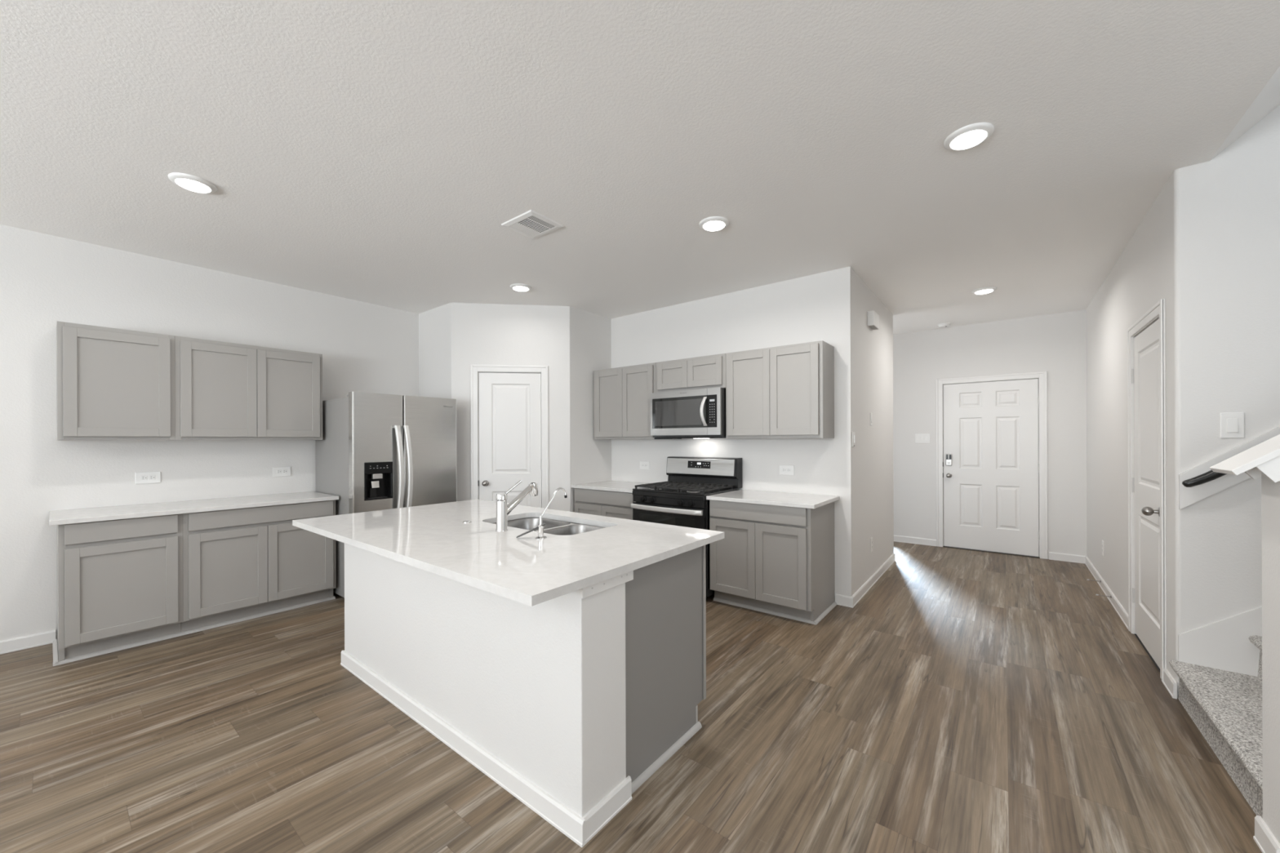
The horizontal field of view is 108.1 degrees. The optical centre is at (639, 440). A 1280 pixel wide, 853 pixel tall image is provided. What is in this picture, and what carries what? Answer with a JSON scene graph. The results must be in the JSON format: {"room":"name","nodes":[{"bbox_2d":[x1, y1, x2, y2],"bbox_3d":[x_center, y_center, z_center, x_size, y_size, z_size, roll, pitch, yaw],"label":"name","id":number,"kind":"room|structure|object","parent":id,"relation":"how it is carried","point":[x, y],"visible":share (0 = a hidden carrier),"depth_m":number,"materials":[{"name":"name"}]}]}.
{"room":"kitchen","nodes":[
{"label":"kitchen","id":0,"kind":"room"},
{"bbox_2d":[0,224,418,641],"bbox_3d":[-4.570,-0.009,2.446,0.120,2.743,7.050,0,0,38],"label":"wall","id":1,"kind":"structure","parent":0,"point":[46,280],"depth_m":3.39,"materials":[{"name":"white paint"}]},
{"bbox_2d":[0,630,55,654],"bbox_3d":[-5.277,1.323,1.428,0.016,0.082,4.330,0,0,38],"label":"baseboard","id":2,"kind":"structure","parent":1,"relation":"attached to","point":[27,642],"depth_m":3.04,"materials":[{"name":"white paint"}]},
{"bbox_2d":[56,320,175,439],"bbox_3d":[-3.656,-0.382,3.253,0.323,0.758,0.535,0,0,38],"label":"upper cabinet","id":3,"kind":"object","parent":1,"relation":"attached to","point":[113,384],"visible":1,"depth_m":3.13,"materials":[{"name":"grey paint"}]},
{"bbox_2d":[135,471,160,484],"bbox_3d":[-3.679,0.278,3.474,0.010,0.086,0.132,0,0,38],"label":"wall outlet","id":4,"kind":"object","parent":1,"relation":"attached to","point":[142,477],"visible":1,"depth_m":3.47,"materials":[{"name":"white plastic"}]},
{"bbox_2d":[141,475,146,479],"bbox_3d":[-3.690,0.278,3.456,0.003,0.031,0.031,0,0,38],"label":"socket","id":5,"kind":"object","parent":4,"relation":"attached to","point":[143,477],"depth_m":3.45,"materials":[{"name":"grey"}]},
{"bbox_2d":[149,475,155,479],"bbox_3d":[-3.664,0.278,3.489,0.003,0.031,0.031,0,0,38],"label":"socket","id":6,"kind":"object","parent":4,"relation":"attached to","point":[151,477],"depth_m":3.49,"materials":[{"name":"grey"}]},
{"bbox_2d":[174,335,322,439],"bbox_3d":[-3.204,-0.384,3.829,0.323,0.758,0.930,0,0,38],"label":"upper cabinet","id":7,"kind":"object","parent":1,"relation":"attached to","point":[224,390],"visible":0.98,"depth_m":3.68,"materials":[{"name":"grey paint"}]},
{"bbox_2d":[272,466,290,476],"bbox_3d":[-3.175,0.275,4.117,0.010,0.086,0.132,0,0,38],"label":"wall outlet","id":8,"kind":"object","parent":1,"relation":"attached to","point":[277,471],"visible":1,"depth_m":4.11,"materials":[{"name":"white plastic"}]},
{"bbox_2d":[418,302,451,399],"bbox_3d":[-2.123,-0.018,4.930,0.665,2.743,0.120,0,0,38],"label":"wall","id":9,"kind":"structure","parent":0,"point":[434,324],"depth_m":4.87,"materials":[{"name":"white paint"}]},
{"bbox_2d":[344,542,626,817],"bbox_3d":[-0.920,0.918,2.273,2.022,0.862,0.233,0,0,38],"label":"wall","id":10,"kind":"structure","parent":0,"point":[540,687],"depth_m":1.81,"materials":[{"name":"white paint"}]},
{"bbox_2d":[340,649,631,847],"bbox_3d":[-0.919,1.308,2.272,2.054,0.082,0.263,0,0,38],"label":"baseboard","id":11,"kind":"structure","parent":10,"relation":"attached to","point":[580,830],"depth_m":1.79,"materials":[{"name":"white paint"}]},
{"bbox_2d":[292,499,724,606],"bbox_3d":[-0.795,0.471,2.487,2.150,0.030,1.189,0,0,38],"label":"countertop","id":12,"kind":"structure","parent":10,"relation":"on","point":[525,569],"depth_m":2.05,"materials":[{"name":"white stone"}]},
{"bbox_2d":[495,480,537,531],"bbox_3d":[-0.639,0.330,2.438,0.067,0.249,0.266,0,0,38],"label":"kitchen faucet","id":13,"kind":"object","parent":12,"relation":"on","point":[503,510],"visible":1,"depth_m":2.35,"materials":[{"name":"silver metal"}]},
{"bbox_2d":[495,500,507,531],"bbox_3d":[-0.701,0.379,2.355,0.059,0.151,0.059,0,0,38],"label":"faucet","id":14,"kind":"object","parent":13,"relation":"attached to","point":[501,505],"depth_m":2.33,"materials":[{"name":"silver metal"}]},
{"bbox_2d":[516,487,567,538],"bbox_3d":[-0.454,0.340,2.182,0.245,0.228,0.074,0,0,-23],"label":"filter faucet","id":15,"kind":"object","parent":12,"relation":"on","point":[540,527],"visible":1,"depth_m":2.16,"materials":[{"name":"silver metal"}]},
{"bbox_2d":[534,515,546,538],"bbox_3d":[-0.462,0.402,2.167,0.054,0.104,0.054,0,0,38],"label":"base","id":16,"kind":"object","parent":15,"relation":"attached to","point":[540,527],"depth_m":2.16,"materials":[{"name":"silver metal"}]},
{"bbox_2d":[493,517,604,535],"bbox_3d":[-0.517,0.596,2.582,0.756,0.215,0.419,0,0,38],"label":"sink","id":17,"kind":"object","parent":12,"relation":"in","point":[552,526],"visible":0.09,"depth_m":2.80,"materials":[{"name":"silver metal"}]},
{"bbox_2d":[580,570,633,598],"bbox_3d":[-0.112,0.506,1.657,0.011,0.043,0.270,0,0,38],"label":"trim","id":18,"kind":"structure","parent":10,"relation":"attached to","point":[593,589],"depth_m":1.64,"materials":[{"name":"white paint"}]},
{"bbox_2d":[631,720,702,793],"bbox_3d":[0.116,1.335,1.971,0.019,0.022,0.540,0,0,38],"label":"trim","id":19,"kind":"structure","parent":10,"relation":"attached to","point":[637,783],"depth_m":1.95,"materials":[{"name":"grey wood"}]},
{"bbox_2d":[451,302,569,511],"bbox_3d":[-1.319,-0.021,4.808,1.181,2.743,0.120,0,0,-7],"label":"wall","id":20,"kind":"structure","parent":0,"point":[482,334],"depth_m":4.76,"materials":[{"name":"white paint"}]},
{"bbox_2d":[470,364,548,508],"bbox_3d":[-1.332,0.291,4.797,0.772,2.120,0.135,0,0,-7],"label":"door frame","id":21,"kind":"structure","parent":20,"relation":"attached to","point":[474,369],"depth_m":4.73,"materials":[{"name":"white paint"}]},
{"bbox_2d":[478,372,542,507],"bbox_3d":[-1.323,0.324,4.731,0.638,2.030,0.113,0,0,-7],"label":"door","id":22,"kind":"structure","parent":20,"relation":"in","point":[510,403],"depth_m":4.75,"materials":[{"name":"white paint"}]},
{"bbox_2d":[569,306,611,511],"bbox_3d":[-0.537,-0.024,5.157,0.120,2.743,0.766,0,0,38],"label":"wall","id":23,"kind":"structure","parent":0,"point":[590,334],"depth_m":5.01,"materials":[{"name":"white paint"}]},
{"bbox_2d":[0,541,1262,852],"bbox_3d":[0.009,1.396,1.662,8.285,0.100,11.460,0,0,38],"label":"floor","id":24,"kind":"structure","parent":0,"point":[970,701],"depth_m":2.04,"materials":[{"name":"wood"}]},
{"bbox_2d":[57,513,182,662],"bbox_3d":[-3.533,0.930,3.160,0.611,0.857,0.535,0,0,38],"label":"base cabinet","id":25,"kind":"object","parent":24,"relation":"on","point":[120,581],"visible":0.89,"depth_m":2.96,"materials":[{"name":"grey paint"}]},
{"bbox_2d":[181,499,336,631],"bbox_3d":[-3.081,0.928,3.736,0.611,0.857,0.930,0,0,38],"label":"base cabinet","id":26,"kind":"object","parent":24,"relation":"on","point":[237,563],"visible":0.84,"depth_m":3.48,"materials":[{"name":"grey paint"}]},
{"bbox_2d":[52,595,335,666],"bbox_3d":[-3.275,1.346,3.544,0.525,0.022,1.499,0,0,38],"label":"trim","id":27,"kind":"structure","parent":26,"relation":"attached to","point":[55,662],"depth_m":3.19,"materials":[{"name":"grey wood"}]},
{"bbox_2d":[48,491,338,525],"bbox_3d":[-3.248,0.484,3.511,0.638,0.030,1.508,0,0,38],"label":"countertop","id":28,"kind":"structure","parent":26,"relation":"on","point":[143,510],"depth_m":3.30,"materials":[{"name":"white stone"}]},
{"bbox_2d":[315,391,457,597],"bbox_3d":[-2.355,0.478,4.368,0.940,1.752,0.914,0,0,38],"label":"refrigerator","id":29,"kind":"object","parent":24,"relation":"on","point":[375,451],"visible":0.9,"depth_m":4.02,"materials":[{"name":"grey metal"}]},
{"bbox_2d":[574,488,635,519],"bbox_3d":[-0.180,0.918,4.817,0.830,0.857,0.621,0,0,38],"label":"base cabinet","id":30,"kind":"object","parent":24,"relation":"on","point":[594,502],"visible":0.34,"depth_m":4.56,"materials":[{"name":"grey paint"}]},
{"bbox_2d":[570,480,648,493],"bbox_3d":[-0.190,0.474,4.814,0.845,0.030,0.636,0,0,38],"label":"countertop","id":31,"kind":"structure","parent":30,"relation":"on","point":[610,486],"depth_m":4.72,"materials":[{"name":"white stone"}]},
{"bbox_2d":[631,456,742,597],"bbox_3d":[0.421,0.753,4.266,0.778,1.182,0.729,0,0,38],"label":"gas range","id":32,"kind":"object","parent":24,"relation":"on","point":[681,500],"visible":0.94,"depth_m":4.17,"materials":[{"name":"black metal"}]},
{"bbox_2d":[632,481,735,501],"bbox_3d":[0.404,0.453,4.263,0.756,0.087,0.579,0,0,38],"label":"cooktop","id":33,"kind":"object","parent":32,"relation":"in","point":[663,491],"depth_m":4.12,"materials":[{"name":"black metal"}]},
{"bbox_2d":[640,489,737,597],"bbox_3d":[0.441,0.879,4.308,0.756,0.840,0.595,0,0,38],"label":"oven","id":34,"kind":"object","parent":32,"relation":"in","point":[709,592],"depth_m":3.87,"materials":[{"name":"black metal"}]},
{"bbox_2d":[709,499,835,621],"bbox_3d":[1.083,0.914,3.827,0.828,0.857,0.621,0,0,38],"label":"base cabinet","id":35,"kind":"object","parent":24,"relation":"on","point":[781,559],"visible":0.87,"depth_m":3.56,"materials":[{"name":"grey paint"}]},
{"bbox_2d":[706,489,839,508],"bbox_3d":[1.088,0.469,3.805,0.874,0.030,0.648,0,0,38],"label":"countertop","id":36,"kind":"structure","parent":35,"relation":"on","point":[749,496],"depth_m":3.69,"materials":[{"name":"white stone"}]},
{"bbox_2d":[713,597,836,625],"bbox_3d":[1.111,1.331,3.845,0.848,0.022,0.527,0,0,38],"label":"trim","id":37,"kind":"structure","parent":35,"relation":"attached to","point":[833,605],"depth_m":3.61,"materials":[{"name":"grey wood"}]},
{"bbox_2d":[942,546,1039,558],"bbox_3d":[4.193,1.326,5.578,0.920,0.010,0.132,0,0,38],"label":"threshold","id":38,"kind":"object","parent":24,"relation":"on","point":[943,546],"visible":0.58,"depth_m":5.50,"materials":[{"name":"wood"}]},
{"bbox_2d":[1134,634,1159,671],"bbox_3d":[3.220,1.333,2.867,0.118,0.004,0.756,0,0,38],"label":"threshold","id":39,"kind":"object","parent":24,"relation":"on","point":[1136,636],"visible":0.21,"depth_m":2.90,"materials":[{"name":"grey"}]},
{"bbox_2d":[1168,635,1262,818],"bbox_3d":[3.338,0.448,1.257,2.353,1.773,1.122,0,0,38],"label":"carpeted staircase","id":40,"kind":"structure","parent":24,"relation":"on","point":[1225,707],"depth_m":1.99,"materials":[{"name":"grey carpet"}]},
{"bbox_3d":[-0.057,0.915,2.149,0.456,0.862,0.628,0,0,38],"label":"base cabinet","id":41,"kind":"object","parent":24,"relation":"on","visible":0},
{"bbox_2d":[625,546,702,782],"bbox_3d":[0.119,0.915,1.998,0.007,0.861,0.613,0,0,38],"label":"end panel","id":42,"kind":"object","parent":41,"relation":"attached to","point":[664,598],"visible":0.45,"depth_m":1.96,"materials":[{"name":"grey wood"}]},
{"bbox_2d":[702,545,706,699],"bbox_3d":[0.309,0.862,2.227,0.007,0.754,0.019,0,0,38],"label":"trim","id":43,"kind":"structure","parent":42,"relation":"attached to","point":[704,546],"depth_m":2.22,"materials":[{"name":"grey paint"}]},
{"bbox_2d":[696,705,697,722],"bbox_3d":[0.260,1.284,2.184,0.019,0.077,0.014,0,0,38],"label":"trim","id":44,"kind":"structure","parent":41,"relation":"attached to","point":[697,705],"depth_m":2.18,"materials":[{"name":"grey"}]},
{"bbox_2d":[0,0,1279,334],"bbox_3d":[-0.001,-1.457,1.662,8.285,0.120,11.460,0,0,38],"label":"ceiling","id":45,"kind":"structure","parent":0,"point":[375,152],"depth_m":2.13,"materials":[{"name":"white paint"}]},
{"bbox_2d":[168,172,217,193],"bbox_3d":[-2.405,-1.377,2.501,0.192,0.022,0.192,0,0,38],"label":"recessed light","id":46,"kind":"object","parent":45,"relation":"in","point":[189,182],"visible":1,"depth_m":2.47,"materials":[{"name":"white plastic"}]},
{"bbox_2d":[510,283,531,291],"bbox_3d":[-1.081,-1.382,4.211,0.192,0.022,0.192,0,0,38],"label":"recessed light","id":47,"kind":"object","parent":45,"relation":"in","point":[516,286],"visible":1,"depth_m":4.17,"materials":[{"name":"white plastic"}]},
{"bbox_2d":[501,209,564,239],"bbox_3d":[-0.694,-1.388,3.000,0.303,0.012,0.265,0,0,38],"label":"ceiling vent","id":48,"kind":"object","parent":45,"relation":"in","point":[531,224],"visible":1,"depth_m":2.98,"materials":[{"name":"white plastic"}]},
{"bbox_2d":[698,216,728,231],"bbox_3d":[0.477,-1.387,2.990,0.192,0.022,0.192,0,0,38],"label":"recessed light","id":49,"kind":"object","parent":45,"relation":"in","point":[711,224],"visible":1,"depth_m":2.96,"materials":[{"name":"white plastic"}]},
{"bbox_2d":[937,322,950,328],"bbox_3d":[3.672,-1.389,5.605,0.128,0.042,0.128,0,0,38],"label":"smoke detector","id":50,"kind":"object","parent":45,"relation":"attached to","point":[943,325],"visible":1,"depth_m":5.57,"materials":[{"name":"white plastic"}]},
{"bbox_2d":[943,122,994,151],"bbox_3d":[1.514,-1.391,2.141,0.192,0.022,0.192,0,0,38],"label":"recessed light","id":51,"kind":"object","parent":45,"relation":"in","point":[969,136],"visible":1,"depth_m":2.12,"materials":[{"name":"white plastic"}]},
{"bbox_2d":[971,286,996,294],"bbox_3d":[3.217,-1.397,4.342,0.192,0.022,0.192,0,0,38],"label":"recessed light","id":52,"kind":"object","parent":45,"relation":"in","point":[988,289],"visible":1,"depth_m":4.31,"materials":[{"name":"white plastic"}]},
{"bbox_2d":[610,266,854,596],"bbox_3d":[0.722,-0.028,4.581,2.573,2.743,0.120,0,0,38],"label":"wall","id":53,"kind":"structure","parent":0,"point":[818,307],"depth_m":4.15,"materials":[{"name":"white paint"}]},
{"bbox_2d":[593,362,655,439],"bbox_3d":[-0.090,-0.389,4.931,0.840,0.754,0.327,0,0,38],"label":"upper cabinet","id":54,"kind":"object","parent":53,"relation":"attached to","point":[621,395],"visible":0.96,"depth_m":4.79,"materials":[{"name":"grey paint"}]},
{"bbox_2d":[640,461,649,469],"bbox_3d":[0.049,0.269,5.026,0.132,0.086,0.010,0,0,38],"label":"wall outlet","id":55,"kind":"object","parent":53,"relation":"attached to","point":[643,464],"visible":1,"depth_m":5.02,"materials":[{"name":"white plastic"}]},
{"bbox_2d":[655,353,725,392],"bbox_3d":[0.541,-0.617,4.436,0.761,0.302,0.327,0,0,38],"label":"upper cabinet","id":56,"kind":"object","parent":53,"relation":"attached to","point":[704,371],"visible":0.86,"depth_m":4.28,"materials":[{"name":"grey paint"}]},
{"bbox_2d":[650,387,725,439],"bbox_3d":[0.501,-0.237,4.387,0.756,0.447,0.443,0,0,38],"label":"microwave","id":57,"kind":"object","parent":56,"relation":"attached to","point":[694,413],"visible":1,"depth_m":4.23,"materials":[{"name":"silver metal"}]},
{"bbox_2d":[725,340,834,438],"bbox_3d":[1.169,-0.394,3.944,0.829,0.752,0.327,0,0,38],"label":"upper cabinet","id":58,"kind":"object","parent":53,"relation":"attached to","point":[785,391],"visible":1,"depth_m":3.77,"materials":[{"name":"grey paint"}]},
{"bbox_2d":[779,465,794,475],"bbox_3d":[1.282,0.258,4.059,0.132,0.086,0.010,0,0,38],"label":"wall outlet","id":59,"kind":"object","parent":53,"relation":"attached to","point":[784,469],"visible":1,"depth_m":4.05,"materials":[{"name":"white plastic"}]},
{"bbox_2d":[835,594,853,608],"bbox_3d":[1.656,1.299,3.765,0.136,0.082,0.016,0,0,38],"label":"baseboard","id":60,"kind":"structure","parent":53,"relation":"attached to","point":[842,600],"depth_m":3.76,"materials":[{"name":"white paint"}]},
{"bbox_2d":[853,271,893,592],"bbox_3d":[2.250,-0.033,4.542,0.120,2.743,1.705,0,0,38],"label":"wall","id":61,"kind":"structure","parent":0,"point":[873,348],"depth_m":4.35,"materials":[{"name":"white paint"}]},
{"bbox_2d":[852,431,855,446],"bbox_3d":[1.747,-0.011,3.790,0.016,0.122,0.076,0,0,38],"label":"light switch","id":62,"kind":"object","parent":61,"relation":"attached to","point":[853,433],"visible":1,"depth_m":3.78,"materials":[{"name":"white plastic"}]},
{"bbox_2d":[870,537,872,552],"bbox_3d":[2.143,0.964,4.295,0.010,0.132,0.080,0,0,38],"label":"wall outlet","id":63,"kind":"object","parent":61,"relation":"attached to","point":[871,538],"visible":1,"depth_m":4.28,"materials":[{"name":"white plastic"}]},
{"bbox_2d":[870,412,872,425],"bbox_3d":[2.145,-0.199,4.303,0.011,0.120,0.073,0,0,38],"label":"light switch","id":64,"kind":"object","parent":61,"relation":"attached to","point":[871,414],"visible":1,"depth_m":4.29,"materials":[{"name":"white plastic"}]},
{"bbox_2d":[851,553,895,607],"bbox_3d":[2.271,1.297,4.453,0.016,0.082,1.824,0,0,38],"label":"baseboard","id":65,"kind":"structure","parent":61,"relation":"attached to","point":[860,593],"depth_m":4.28,"materials":[{"name":"white paint"}]},
{"bbox_2d":[867,310,879,329],"bbox_3d":[2.148,-1.104,4.274,0.056,0.132,0.218,0,0,38],"label":"door chime","id":66,"kind":"object","parent":61,"relation":"attached to","point":[873,317],"visible":1,"depth_m":4.20,"materials":[{"name":"white plastic"}]},
{"bbox_2d":[893,309,1086,559],"bbox_3d":[3.174,-0.037,6.381,4.520,2.743,0.120,0,0,38],"label":"wall","id":67,"kind":"structure","parent":0,"point":[1055,344],"depth_m":5.48,"materials":[{"name":"white paint"}]},
{"bbox_2d":[915,433,929,443],"bbox_3d":[3.619,-0.029,5.949,0.165,0.120,0.011,0,0,38],"label":"light switch","id":68,"kind":"object","parent":67,"relation":"attached to","point":[919,437],"visible":1,"depth_m":5.95,"materials":[{"name":"white plastic"}]},
{"bbox_2d":[893,534,1085,564],"bbox_3d":[3.359,1.293,6.153,3.687,0.082,0.016,0,0,38],"label":"baseboard","id":69,"kind":"structure","parent":67,"relation":"attached to","point":[1052,556],"depth_m":5.19,"materials":[{"name":"white paint"}]},
{"bbox_2d":[942,378,1039,556],"bbox_3d":[4.148,0.309,5.525,0.926,2.017,0.119,0,0,38],"label":"door","id":70,"kind":"structure","parent":67,"relation":"in","point":[991,465],"depth_m":5.52,"materials":[{"name":"white paint"}]},
{"bbox_2d":[936,371,1048,559],"bbox_3d":[4.187,0.277,5.575,1.056,2.108,0.135,0,0,38],"label":"door frame","id":71,"kind":"structure","parent":67,"relation":"attached to","point":[1042,376],"depth_m":5.41,"materials":[{"name":"white paint"}]},
{"bbox_2d":[1085,168,1182,697],"bbox_3d":[3.847,-0.039,3.674,0.120,2.743,3.310,0,0,38],"label":"wall","id":72,"kind":"structure","parent":0,"point":[1147,272],"depth_m":3.40,"materials":[{"name":"white paint"}]},
{"bbox_2d":[1102,540,1104,556],"bbox_3d":[4.154,0.966,4.167,0.010,0.132,0.080,0,0,38],"label":"wall outlet","id":73,"kind":"object","parent":72,"relation":"attached to","point":[1103,541],"visible":1,"depth_m":4.14,"materials":[{"name":"white plastic"}]},
{"bbox_2d":[1095,594,1111,598],"bbox_3d":[3.815,1.278,3.822,0.091,0.020,0.020,0,0,38],"label":"door stop","id":74,"kind":"object","parent":72,"relation":"attached to","point":[1095,594],"visible":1,"depth_m":3.82,"materials":[{"name":"grey metal"}]},
{"bbox_2d":[1084,555,1177,698],"bbox_3d":[3.790,1.292,3.706,0.016,0.082,3.309,0,0,38],"label":"baseboard","id":75,"kind":"structure","parent":72,"relation":"attached to","point":[1168,682],"depth_m":3.54,"materials":[{"name":"white paint"}]},
{"bbox_2d":[1131,319,1159,668],"bbox_3d":[3.158,0.307,2.919,0.113,2.020,0.756,0,0,38],"label":"door","id":76,"kind":"structure","parent":72,"relation":"in","point":[1145,372],"depth_m":2.90,"materials":[{"name":"white paint"}]},
{"bbox_2d":[1127,298,1166,681],"bbox_3d":[3.208,0.276,2.873,0.135,2.118,0.892,0,0,38],"label":"door frame","id":77,"kind":"structure","parent":72,"relation":"attached to","point":[1157,311],"depth_m":2.61,"materials":[{"name":"white paint"}]},
{"bbox_2d":[1180,105,1279,632],"bbox_3d":[3.771,-1.267,1.703,2.400,5.200,0.120,0,0,38],"label":"wall","id":78,"kind":"structure","parent":0,"point":[1230,202],"depth_m":2.30,"materials":[{"name":"white paint"}]},
{"bbox_2d":[1182,470,1226,487],"bbox_3d":[3.500,-0.490,1.773,1.905,1.447,0.067,0,0,38],"label":"stair handrail","id":79,"kind":"object","parent":78,"relation":"attached to","point":[1209,476],"visible":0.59,"depth_m":2.30,"materials":[{"name":"black metal"}]},
{"bbox_2d":[1177,606,1262,692],"bbox_3d":[3.646,0.327,1.722,2.200,2.012,0.010,0,0,38],"label":"trim","id":80,"kind":"structure","parent":78,"relation":"attached to","point":[1224,644],"depth_m":2.30,"materials":[{"name":"white paint"}]},
{"bbox_2d":[1178,426,1279,509],"bbox_3d":[3.640,-0.574,1.719,2.190,1.850,0.020,0,0,38],"label":"trim","id":81,"kind":"structure","parent":78,"relation":"attached to","point":[1188,496],"depth_m":2.32,"materials":[{"name":"white paint"}]},
{"bbox_2d":[1220,412,1244,438],"bbox_3d":[2.921,-0.075,2.289,0.077,0.126,0.011,0,0,38],"label":"light switch","id":82,"kind":"object","parent":78,"relation":"attached to","point":[1232,424],"visible":1,"depth_m":2.29,"materials":[{"name":"white plastic"}]},
{"bbox_2d":[1209,66,1279,160],"bbox_3d":[3.400,-2.459,1.156,2.302,2.100,1.195,0,0,38],"label":"ceiling","id":83,"kind":"structure","parent":0,"point":[1268,99],"depth_m":2.08,"materials":[{"name":"white paint"}]},
{"bbox_2d":[1261,472,1279,844],"bbox_3d":[2.937,-0.035,0.771,2.328,2.741,0.134,0,0,38],"label":"wall","id":84,"kind":"structure","parent":0,"point":[1270,491],"depth_m":1.49,"materials":[{"name":"white paint"}]},
{"bbox_2d":[1209,434,1279,475],"bbox_3d":[2.691,-0.628,0.962,1.917,1.470,0.204,0,0,38],"label":"trim","id":85,"kind":"structure","parent":84,"relation":"on","point":[1268,450],"depth_m":1.49,"materials":[{"name":"white paint"}]},
{"bbox_2d":[1244,456,1279,482],"bbox_3d":[2.728,-0.610,0.933,1.904,1.475,0.166,0,0,38],"label":"trim","id":86,"kind":"structure","parent":84,"relation":"attached to","point":[1271,468],"depth_m":1.44,"materials":[{"name":"white paint"}]},
{"bbox_2d":[1253,815,1279,852],"bbox_3d":[2.021,1.298,1.496,0.016,0.082,0.158,0,0,38],"label":"baseboard","id":87,"kind":"structure","parent":84,"relation":"attached to","point":[1264,837],"depth_m":1.50,"materials":[{"name":"white paint"}]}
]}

